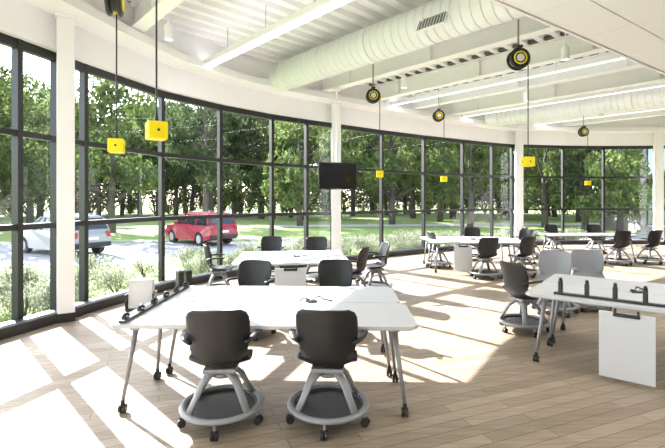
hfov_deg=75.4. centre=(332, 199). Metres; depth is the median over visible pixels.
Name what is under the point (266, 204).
bush
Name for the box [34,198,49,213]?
bush
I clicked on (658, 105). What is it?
roof beam
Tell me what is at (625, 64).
roof beam
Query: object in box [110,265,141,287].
shrub
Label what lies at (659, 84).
linear light fixture
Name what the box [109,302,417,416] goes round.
table
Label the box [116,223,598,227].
footpath
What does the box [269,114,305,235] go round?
window
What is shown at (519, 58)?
reel
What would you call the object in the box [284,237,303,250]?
shrub
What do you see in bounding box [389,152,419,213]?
deciduous tree
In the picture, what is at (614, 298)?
dock
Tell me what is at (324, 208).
deciduous tree
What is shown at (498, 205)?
bush
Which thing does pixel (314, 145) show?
deciduous tree
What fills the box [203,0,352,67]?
linear light fixture
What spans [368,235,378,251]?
shrub
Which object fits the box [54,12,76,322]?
column
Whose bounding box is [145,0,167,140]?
reel
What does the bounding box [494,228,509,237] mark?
shrub
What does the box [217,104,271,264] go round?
window
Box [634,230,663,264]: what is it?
swivel chair
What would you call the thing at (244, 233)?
lawn
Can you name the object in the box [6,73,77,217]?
deciduous tree
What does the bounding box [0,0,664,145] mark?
wall
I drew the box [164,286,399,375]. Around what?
table
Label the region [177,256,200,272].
shrub
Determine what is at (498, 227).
shrub
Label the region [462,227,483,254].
swivel chair
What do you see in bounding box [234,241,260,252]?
shrub
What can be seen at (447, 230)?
shrub
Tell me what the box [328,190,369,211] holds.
bush
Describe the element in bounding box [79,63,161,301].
window
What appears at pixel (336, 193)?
column
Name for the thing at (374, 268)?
swivel chair
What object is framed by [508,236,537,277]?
swivel chair
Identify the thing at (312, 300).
module
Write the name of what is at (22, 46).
window
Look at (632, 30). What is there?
ceiling
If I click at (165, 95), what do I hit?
window
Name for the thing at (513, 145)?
window
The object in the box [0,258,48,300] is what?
shrub
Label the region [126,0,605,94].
ceiling
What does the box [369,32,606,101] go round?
roof beam
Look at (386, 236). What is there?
shrub
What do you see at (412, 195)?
deciduous tree
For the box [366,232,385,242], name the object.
shrub
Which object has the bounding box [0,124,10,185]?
deciduous tree
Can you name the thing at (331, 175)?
television
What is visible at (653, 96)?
spiral duct
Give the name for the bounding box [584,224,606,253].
swivel chair
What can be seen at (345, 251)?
shrub
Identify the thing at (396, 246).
shrub
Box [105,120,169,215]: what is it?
deciduous tree
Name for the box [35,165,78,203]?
deciduous tree
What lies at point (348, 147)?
deciduous tree
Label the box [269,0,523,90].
spiral duct
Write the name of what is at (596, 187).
bush
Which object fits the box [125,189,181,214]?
bush
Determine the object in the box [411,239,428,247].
shrub
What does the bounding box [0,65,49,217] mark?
deciduous tree
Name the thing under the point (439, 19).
grille
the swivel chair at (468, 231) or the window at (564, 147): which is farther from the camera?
the window at (564, 147)
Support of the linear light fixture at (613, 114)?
hanging from the ceiling at (632, 30)
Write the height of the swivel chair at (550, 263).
0.879 m
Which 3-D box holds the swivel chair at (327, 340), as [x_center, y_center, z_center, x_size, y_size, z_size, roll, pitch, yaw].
[-0.025,1.210,3.249,0.632,0.879,0.626,0,0,24]
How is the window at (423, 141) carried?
in the wall
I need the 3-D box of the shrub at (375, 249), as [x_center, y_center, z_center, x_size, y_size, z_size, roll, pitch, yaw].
[1.486,1.600,14.334,0.576,0.589,0.873,0,0,-24]
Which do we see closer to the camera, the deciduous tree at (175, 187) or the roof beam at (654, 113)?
the roof beam at (654, 113)
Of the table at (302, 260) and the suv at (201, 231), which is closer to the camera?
the table at (302, 260)
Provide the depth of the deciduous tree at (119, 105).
78.10 m
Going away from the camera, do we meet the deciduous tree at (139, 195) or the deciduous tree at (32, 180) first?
the deciduous tree at (32, 180)
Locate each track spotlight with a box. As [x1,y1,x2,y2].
[164,12,172,40]
[401,72,406,88]
[524,72,527,101]
[561,33,569,60]
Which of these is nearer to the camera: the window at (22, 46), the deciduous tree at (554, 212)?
the window at (22, 46)
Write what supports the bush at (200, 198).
on the lawn
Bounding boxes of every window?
[0,32,16,323]
[11,38,55,319]
[50,52,83,309]
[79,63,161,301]
[158,91,219,281]
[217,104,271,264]
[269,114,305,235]
[304,119,331,250]
[330,124,381,249]
[379,130,423,248]
[421,135,462,247]
[460,140,491,244]
[490,143,511,236]
[510,144,562,238]
[561,146,602,238]
[602,146,652,237]
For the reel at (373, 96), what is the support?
hanging from the ceiling at (632, 30)
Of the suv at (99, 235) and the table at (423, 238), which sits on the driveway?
the suv at (99, 235)
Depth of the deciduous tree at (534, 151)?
55.56 m
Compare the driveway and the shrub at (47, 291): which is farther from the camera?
the driveway
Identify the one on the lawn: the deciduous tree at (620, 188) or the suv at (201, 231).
the deciduous tree at (620, 188)
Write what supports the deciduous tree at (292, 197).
on the lawn
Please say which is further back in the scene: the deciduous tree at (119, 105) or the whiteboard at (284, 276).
the deciduous tree at (119, 105)
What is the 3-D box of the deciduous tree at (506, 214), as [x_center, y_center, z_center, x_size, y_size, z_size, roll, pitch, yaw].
[21.913,-5.337,52.248,10.642,15.611,10.497,0,0,-1]
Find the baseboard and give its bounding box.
[0,240,664,339]
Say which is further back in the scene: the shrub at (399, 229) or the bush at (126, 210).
the bush at (126, 210)
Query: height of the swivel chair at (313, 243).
0.879 m
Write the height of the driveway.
0.001 m
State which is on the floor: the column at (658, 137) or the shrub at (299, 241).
the column at (658, 137)
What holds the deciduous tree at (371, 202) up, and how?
on the lawn
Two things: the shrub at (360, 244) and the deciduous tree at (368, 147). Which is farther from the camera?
the deciduous tree at (368, 147)
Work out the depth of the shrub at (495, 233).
16.70 m
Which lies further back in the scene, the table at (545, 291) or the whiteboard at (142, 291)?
the whiteboard at (142, 291)
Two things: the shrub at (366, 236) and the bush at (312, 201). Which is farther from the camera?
the bush at (312, 201)
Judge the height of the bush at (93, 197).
5.497 m
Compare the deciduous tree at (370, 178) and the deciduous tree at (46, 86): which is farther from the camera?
the deciduous tree at (46, 86)
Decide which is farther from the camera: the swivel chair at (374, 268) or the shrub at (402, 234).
the shrub at (402, 234)
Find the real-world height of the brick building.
7.700 m
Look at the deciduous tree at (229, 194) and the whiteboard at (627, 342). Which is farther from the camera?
the deciduous tree at (229, 194)
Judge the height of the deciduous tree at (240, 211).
18.501 m
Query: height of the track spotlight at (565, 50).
0.726 m
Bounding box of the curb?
[0,237,350,242]
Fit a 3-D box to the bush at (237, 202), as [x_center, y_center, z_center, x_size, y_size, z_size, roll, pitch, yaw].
[-17.093,0.328,76.236,5.976,4.510,6.163,0,0,-20]
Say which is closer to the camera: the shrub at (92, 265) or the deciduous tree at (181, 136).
the shrub at (92, 265)
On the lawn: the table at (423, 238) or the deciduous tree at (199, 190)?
the deciduous tree at (199, 190)
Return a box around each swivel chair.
[177,309,263,440]
[203,243,235,285]
[225,260,275,340]
[256,236,283,276]
[286,309,369,439]
[301,236,329,281]
[313,259,359,286]
[349,246,368,286]
[359,242,392,287]
[425,231,450,268]
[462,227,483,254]
[469,237,499,280]
[497,260,549,337]
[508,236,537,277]
[510,229,535,263]
[522,227,541,256]
[531,251,578,317]
[543,224,564,250]
[571,249,613,312]
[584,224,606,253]
[604,231,632,265]
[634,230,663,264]
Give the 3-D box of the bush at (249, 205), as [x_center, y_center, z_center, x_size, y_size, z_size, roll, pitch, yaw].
[-14.934,0.034,78.356,6.980,5.108,6.768,0,0,38]
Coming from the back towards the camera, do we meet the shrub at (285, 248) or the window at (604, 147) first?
the window at (604, 147)
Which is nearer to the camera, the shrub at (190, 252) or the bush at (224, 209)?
the shrub at (190, 252)
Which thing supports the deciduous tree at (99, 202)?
on the lawn
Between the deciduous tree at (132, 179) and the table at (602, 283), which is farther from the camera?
the deciduous tree at (132, 179)
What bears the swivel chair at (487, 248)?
on the floor
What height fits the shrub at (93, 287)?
0.841 m
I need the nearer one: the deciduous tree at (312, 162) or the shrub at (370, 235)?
the shrub at (370, 235)
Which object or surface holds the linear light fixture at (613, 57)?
hanging from the ceiling at (632, 30)
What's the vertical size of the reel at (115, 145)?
2.590 m
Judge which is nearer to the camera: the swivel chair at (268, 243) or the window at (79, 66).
the window at (79, 66)
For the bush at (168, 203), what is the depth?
72.79 m
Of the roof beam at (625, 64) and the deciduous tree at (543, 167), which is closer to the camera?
the roof beam at (625, 64)
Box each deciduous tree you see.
[0,61,35,175]
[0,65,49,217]
[0,88,92,223]
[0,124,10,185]
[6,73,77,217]
[28,86,77,172]
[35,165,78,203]
[41,76,157,232]
[75,124,125,215]
[75,125,108,214]
[95,138,149,215]
[102,102,151,211]
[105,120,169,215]
[117,92,192,216]
[146,107,202,215]
[148,118,210,212]
[165,101,248,211]
[165,126,216,210]
[174,105,251,211]
[196,107,229,183]
[201,120,268,217]
[211,115,292,218]
[213,117,259,213]
[243,119,298,218]
[259,121,347,225]
[261,124,344,219]
[276,138,315,216]
[313,130,377,218]
[318,127,347,211]
[327,133,378,215]
[342,130,440,224]
[354,138,377,213]
[362,138,409,214]
[389,137,438,217]
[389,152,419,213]
[395,141,483,221]
[414,142,489,218]
[432,141,514,226]
[472,145,560,219]
[494,148,588,227]
[498,151,543,203]
[533,153,592,216]
[545,149,613,229]
[547,149,593,221]
[547,180,559,216]
[574,149,664,230]
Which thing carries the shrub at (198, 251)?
on the lawn
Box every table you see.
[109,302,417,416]
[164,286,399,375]
[231,256,347,265]
[238,250,344,256]
[420,237,515,267]
[426,239,525,272]
[526,283,664,361]
[538,233,637,260]
[543,274,664,342]
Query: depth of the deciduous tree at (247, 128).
53.03 m
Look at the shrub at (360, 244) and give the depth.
13.84 m
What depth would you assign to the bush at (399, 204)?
75.89 m
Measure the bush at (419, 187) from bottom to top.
5.075 m
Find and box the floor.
[0,244,664,447]
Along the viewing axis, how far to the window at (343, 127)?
11.91 m
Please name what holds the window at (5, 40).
in the wall
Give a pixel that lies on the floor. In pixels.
(469, 382)
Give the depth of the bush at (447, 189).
76.87 m
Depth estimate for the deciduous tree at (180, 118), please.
78.70 m
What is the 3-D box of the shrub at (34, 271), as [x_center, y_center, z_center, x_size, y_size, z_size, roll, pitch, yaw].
[-5.859,1.562,8.555,1.127,0.760,0.743,0,0,-14]
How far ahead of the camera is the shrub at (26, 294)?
6.82 m
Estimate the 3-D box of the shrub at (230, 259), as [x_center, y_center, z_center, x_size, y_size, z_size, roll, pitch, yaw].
[-2.421,1.548,10.587,0.772,0.695,1.065,0,0,28]
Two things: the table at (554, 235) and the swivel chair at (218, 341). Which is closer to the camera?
the swivel chair at (218, 341)
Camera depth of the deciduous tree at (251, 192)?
53.72 m
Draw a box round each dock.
[118,281,189,322]
[554,277,664,307]
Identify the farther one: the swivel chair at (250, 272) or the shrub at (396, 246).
the shrub at (396, 246)
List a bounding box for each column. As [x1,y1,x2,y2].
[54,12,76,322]
[331,103,341,250]
[514,130,523,239]
[652,119,664,244]
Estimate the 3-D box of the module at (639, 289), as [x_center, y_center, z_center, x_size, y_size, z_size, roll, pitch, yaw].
[3.171,0.925,4.449,0.320,0.047,0.110,0,0,-29]
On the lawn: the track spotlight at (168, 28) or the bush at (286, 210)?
the bush at (286, 210)
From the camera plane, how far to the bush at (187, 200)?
74.59 m
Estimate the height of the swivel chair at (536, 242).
0.879 m
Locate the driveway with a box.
[0,234,664,267]
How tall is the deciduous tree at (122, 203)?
14.934 m
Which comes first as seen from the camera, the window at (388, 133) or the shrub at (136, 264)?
the shrub at (136, 264)
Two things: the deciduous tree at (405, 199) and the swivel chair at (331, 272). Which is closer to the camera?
the swivel chair at (331, 272)
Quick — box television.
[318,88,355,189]
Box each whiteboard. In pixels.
[124,278,157,311]
[275,266,305,285]
[454,244,471,270]
[599,308,655,386]
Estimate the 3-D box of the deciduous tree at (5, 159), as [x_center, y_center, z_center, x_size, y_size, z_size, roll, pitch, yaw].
[-28.894,-4.842,34.132,8.041,14.610,7.981,0,0,-22]
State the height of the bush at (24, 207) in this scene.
4.742 m
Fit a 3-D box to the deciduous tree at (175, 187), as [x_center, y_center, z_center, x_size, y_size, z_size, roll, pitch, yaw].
[-22.557,-5.488,62.083,8.754,15.906,8.688,0,0,27]
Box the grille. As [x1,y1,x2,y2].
[415,11,447,32]
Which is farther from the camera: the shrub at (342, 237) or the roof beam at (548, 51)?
the shrub at (342, 237)
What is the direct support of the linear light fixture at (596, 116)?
hanging from the ceiling at (632, 30)
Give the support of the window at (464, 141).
in the wall
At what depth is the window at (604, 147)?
16.29 m
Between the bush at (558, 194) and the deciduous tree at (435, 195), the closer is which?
the deciduous tree at (435, 195)
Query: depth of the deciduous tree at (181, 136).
39.35 m
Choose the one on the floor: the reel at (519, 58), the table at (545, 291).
the table at (545, 291)
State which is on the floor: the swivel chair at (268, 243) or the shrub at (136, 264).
the swivel chair at (268, 243)
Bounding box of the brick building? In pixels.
[599,149,664,233]
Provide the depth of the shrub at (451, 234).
16.98 m
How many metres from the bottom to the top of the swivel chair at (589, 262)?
0.879 m
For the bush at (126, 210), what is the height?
4.271 m
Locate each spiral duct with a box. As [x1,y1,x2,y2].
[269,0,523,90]
[485,86,664,126]
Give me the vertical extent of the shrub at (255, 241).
0.781 m
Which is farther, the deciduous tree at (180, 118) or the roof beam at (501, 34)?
the deciduous tree at (180, 118)
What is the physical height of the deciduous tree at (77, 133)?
13.933 m
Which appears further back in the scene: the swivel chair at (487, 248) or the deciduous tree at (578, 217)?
the deciduous tree at (578, 217)
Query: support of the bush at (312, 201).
on the lawn
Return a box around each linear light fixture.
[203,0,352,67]
[390,54,624,105]
[461,81,664,116]
[536,115,597,124]
[603,107,664,116]
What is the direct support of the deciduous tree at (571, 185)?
on the lawn
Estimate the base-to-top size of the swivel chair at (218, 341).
0.879 m
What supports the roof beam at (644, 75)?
attached to the ceiling at (632, 30)
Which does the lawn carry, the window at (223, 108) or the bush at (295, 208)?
the bush at (295, 208)
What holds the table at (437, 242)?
on the floor
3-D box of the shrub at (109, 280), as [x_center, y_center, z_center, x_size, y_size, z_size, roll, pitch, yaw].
[-4.198,1.581,8.442,0.613,0.627,0.929,0,0,33]
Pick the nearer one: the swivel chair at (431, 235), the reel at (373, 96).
the reel at (373, 96)
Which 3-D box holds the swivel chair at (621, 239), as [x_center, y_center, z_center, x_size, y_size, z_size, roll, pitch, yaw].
[7.295,1.210,10.999,0.632,0.879,0.626,0,0,-24]
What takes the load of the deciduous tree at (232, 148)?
on the lawn
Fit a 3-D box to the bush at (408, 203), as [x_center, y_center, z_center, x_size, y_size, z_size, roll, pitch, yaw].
[13.854,0.170,77.626,6.256,4.930,6.908,0,0,-37]
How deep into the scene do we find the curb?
24.63 m
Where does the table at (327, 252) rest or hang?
on the floor
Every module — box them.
[299,296,332,302]
[630,286,642,292]
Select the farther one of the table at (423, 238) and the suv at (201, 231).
the suv at (201, 231)
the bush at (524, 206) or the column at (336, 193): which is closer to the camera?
the column at (336, 193)
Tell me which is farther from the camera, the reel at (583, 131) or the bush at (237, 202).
the bush at (237, 202)
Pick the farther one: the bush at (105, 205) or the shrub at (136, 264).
the bush at (105, 205)
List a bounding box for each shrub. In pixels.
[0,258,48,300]
[0,262,49,293]
[0,277,43,312]
[0,277,49,320]
[30,264,99,311]
[32,282,78,302]
[75,251,126,284]
[75,263,111,291]
[96,265,143,294]
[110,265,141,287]
[126,252,157,276]
[165,245,198,267]
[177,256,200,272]
[184,252,216,274]
[194,246,216,271]
[212,250,241,268]
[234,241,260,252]
[247,241,260,250]
[281,245,297,250]
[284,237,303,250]
[341,234,359,252]
[341,245,351,254]
[348,233,378,252]
[349,236,372,252]
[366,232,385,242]
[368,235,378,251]
[372,240,385,251]
[384,236,405,250]
[387,233,412,250]
[391,230,420,246]
[393,239,412,249]
[396,229,417,241]
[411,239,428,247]
[414,229,429,243]
[438,230,451,245]
[448,232,458,244]
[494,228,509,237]
[494,233,509,236]
[495,227,509,237]
[559,226,578,239]
[564,227,587,239]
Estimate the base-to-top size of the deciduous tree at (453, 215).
17.520 m
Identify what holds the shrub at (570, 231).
on the lawn
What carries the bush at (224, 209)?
on the lawn
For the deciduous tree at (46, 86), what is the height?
21.030 m
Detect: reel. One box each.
[104,0,124,153]
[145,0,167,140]
[366,64,383,176]
[432,88,446,181]
[506,19,534,166]
[578,117,590,184]
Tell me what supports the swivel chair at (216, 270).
on the floor
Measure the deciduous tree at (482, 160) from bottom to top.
12.419 m
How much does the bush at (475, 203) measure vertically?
5.621 m
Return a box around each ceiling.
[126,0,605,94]
[489,0,664,74]
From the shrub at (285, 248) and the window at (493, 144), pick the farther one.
the window at (493, 144)
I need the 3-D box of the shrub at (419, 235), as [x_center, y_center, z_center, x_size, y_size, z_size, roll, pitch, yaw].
[3.464,1.506,16.553,0.766,0.783,1.161,0,0,23]
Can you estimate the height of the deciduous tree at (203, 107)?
22.142 m
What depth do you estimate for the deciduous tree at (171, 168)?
59.57 m
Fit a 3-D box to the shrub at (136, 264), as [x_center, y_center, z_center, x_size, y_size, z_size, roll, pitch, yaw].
[-4.737,1.630,10.811,0.841,0.655,0.750,0,0,-29]
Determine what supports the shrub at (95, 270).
on the lawn
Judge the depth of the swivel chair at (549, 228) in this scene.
13.53 m
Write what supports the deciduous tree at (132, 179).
on the lawn
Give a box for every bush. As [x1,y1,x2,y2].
[0,195,44,216]
[2,198,8,215]
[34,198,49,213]
[75,191,102,214]
[75,193,107,214]
[89,187,136,214]
[116,192,146,214]
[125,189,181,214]
[149,191,189,213]
[167,187,199,213]
[186,186,216,210]
[214,189,244,210]
[223,193,251,213]
[236,191,265,212]
[249,200,285,212]
[267,190,293,212]
[277,200,313,211]
[302,194,327,211]
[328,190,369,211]
[350,191,378,210]
[377,188,402,213]
[395,193,426,213]
[416,187,443,212]
[426,189,458,212]
[443,202,459,212]
[457,194,481,213]
[464,197,502,213]
[481,199,524,213]
[497,200,540,213]
[529,195,564,213]
[550,194,572,214]
[566,186,598,215]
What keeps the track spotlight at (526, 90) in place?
hanging from the roof beam at (625, 64)
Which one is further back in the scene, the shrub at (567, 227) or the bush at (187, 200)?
the bush at (187, 200)
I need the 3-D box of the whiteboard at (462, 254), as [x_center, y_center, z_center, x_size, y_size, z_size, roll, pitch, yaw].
[2.900,1.275,9.549,0.400,0.590,0.042,0,0,3]
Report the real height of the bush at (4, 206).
4.960 m
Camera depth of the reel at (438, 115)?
11.23 m
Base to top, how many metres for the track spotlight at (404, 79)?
0.726 m
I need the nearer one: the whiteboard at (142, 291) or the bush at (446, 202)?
the whiteboard at (142, 291)
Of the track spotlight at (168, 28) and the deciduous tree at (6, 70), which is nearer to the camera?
the track spotlight at (168, 28)
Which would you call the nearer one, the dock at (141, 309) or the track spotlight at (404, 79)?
the dock at (141, 309)
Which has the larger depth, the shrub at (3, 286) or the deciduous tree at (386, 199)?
the deciduous tree at (386, 199)
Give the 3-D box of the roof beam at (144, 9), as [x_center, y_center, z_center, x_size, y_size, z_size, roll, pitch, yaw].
[1.471,-2.900,1.870,0.380,0.460,13.649,0,0,-43]
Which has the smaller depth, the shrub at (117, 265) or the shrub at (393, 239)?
the shrub at (117, 265)
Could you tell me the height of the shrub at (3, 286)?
0.637 m
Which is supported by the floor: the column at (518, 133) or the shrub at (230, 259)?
the column at (518, 133)
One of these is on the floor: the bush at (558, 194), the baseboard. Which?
the baseboard
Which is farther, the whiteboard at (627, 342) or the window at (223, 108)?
the window at (223, 108)
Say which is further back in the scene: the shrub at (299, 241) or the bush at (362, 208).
the bush at (362, 208)
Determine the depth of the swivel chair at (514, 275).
5.33 m
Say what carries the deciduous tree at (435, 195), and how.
on the lawn
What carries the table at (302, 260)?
on the floor
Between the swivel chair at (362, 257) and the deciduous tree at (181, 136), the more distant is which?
the deciduous tree at (181, 136)
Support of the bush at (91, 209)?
on the lawn
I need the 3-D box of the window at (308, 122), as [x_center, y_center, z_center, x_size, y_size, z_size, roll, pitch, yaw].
[-0.362,-0.200,11.228,0.860,3.700,0.110,0,0,-39]
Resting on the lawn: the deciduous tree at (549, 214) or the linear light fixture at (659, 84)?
the deciduous tree at (549, 214)
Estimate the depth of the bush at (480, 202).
74.24 m
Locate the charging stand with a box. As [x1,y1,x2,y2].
[176,269,191,286]
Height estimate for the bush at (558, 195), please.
5.433 m
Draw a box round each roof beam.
[128,0,183,32]
[321,16,557,92]
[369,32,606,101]
[409,51,643,109]
[447,67,664,115]
[516,105,664,124]
[559,109,664,126]
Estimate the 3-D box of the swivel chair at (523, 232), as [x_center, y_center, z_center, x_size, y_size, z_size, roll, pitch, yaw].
[4.998,1.210,11.305,0.626,0.879,0.632,0,0,-11]
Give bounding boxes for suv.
[23,213,111,252]
[165,211,237,245]
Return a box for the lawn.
[0,205,647,322]
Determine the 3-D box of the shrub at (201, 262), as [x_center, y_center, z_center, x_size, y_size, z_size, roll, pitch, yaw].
[-3.243,1.562,10.350,0.986,0.665,0.650,0,0,30]

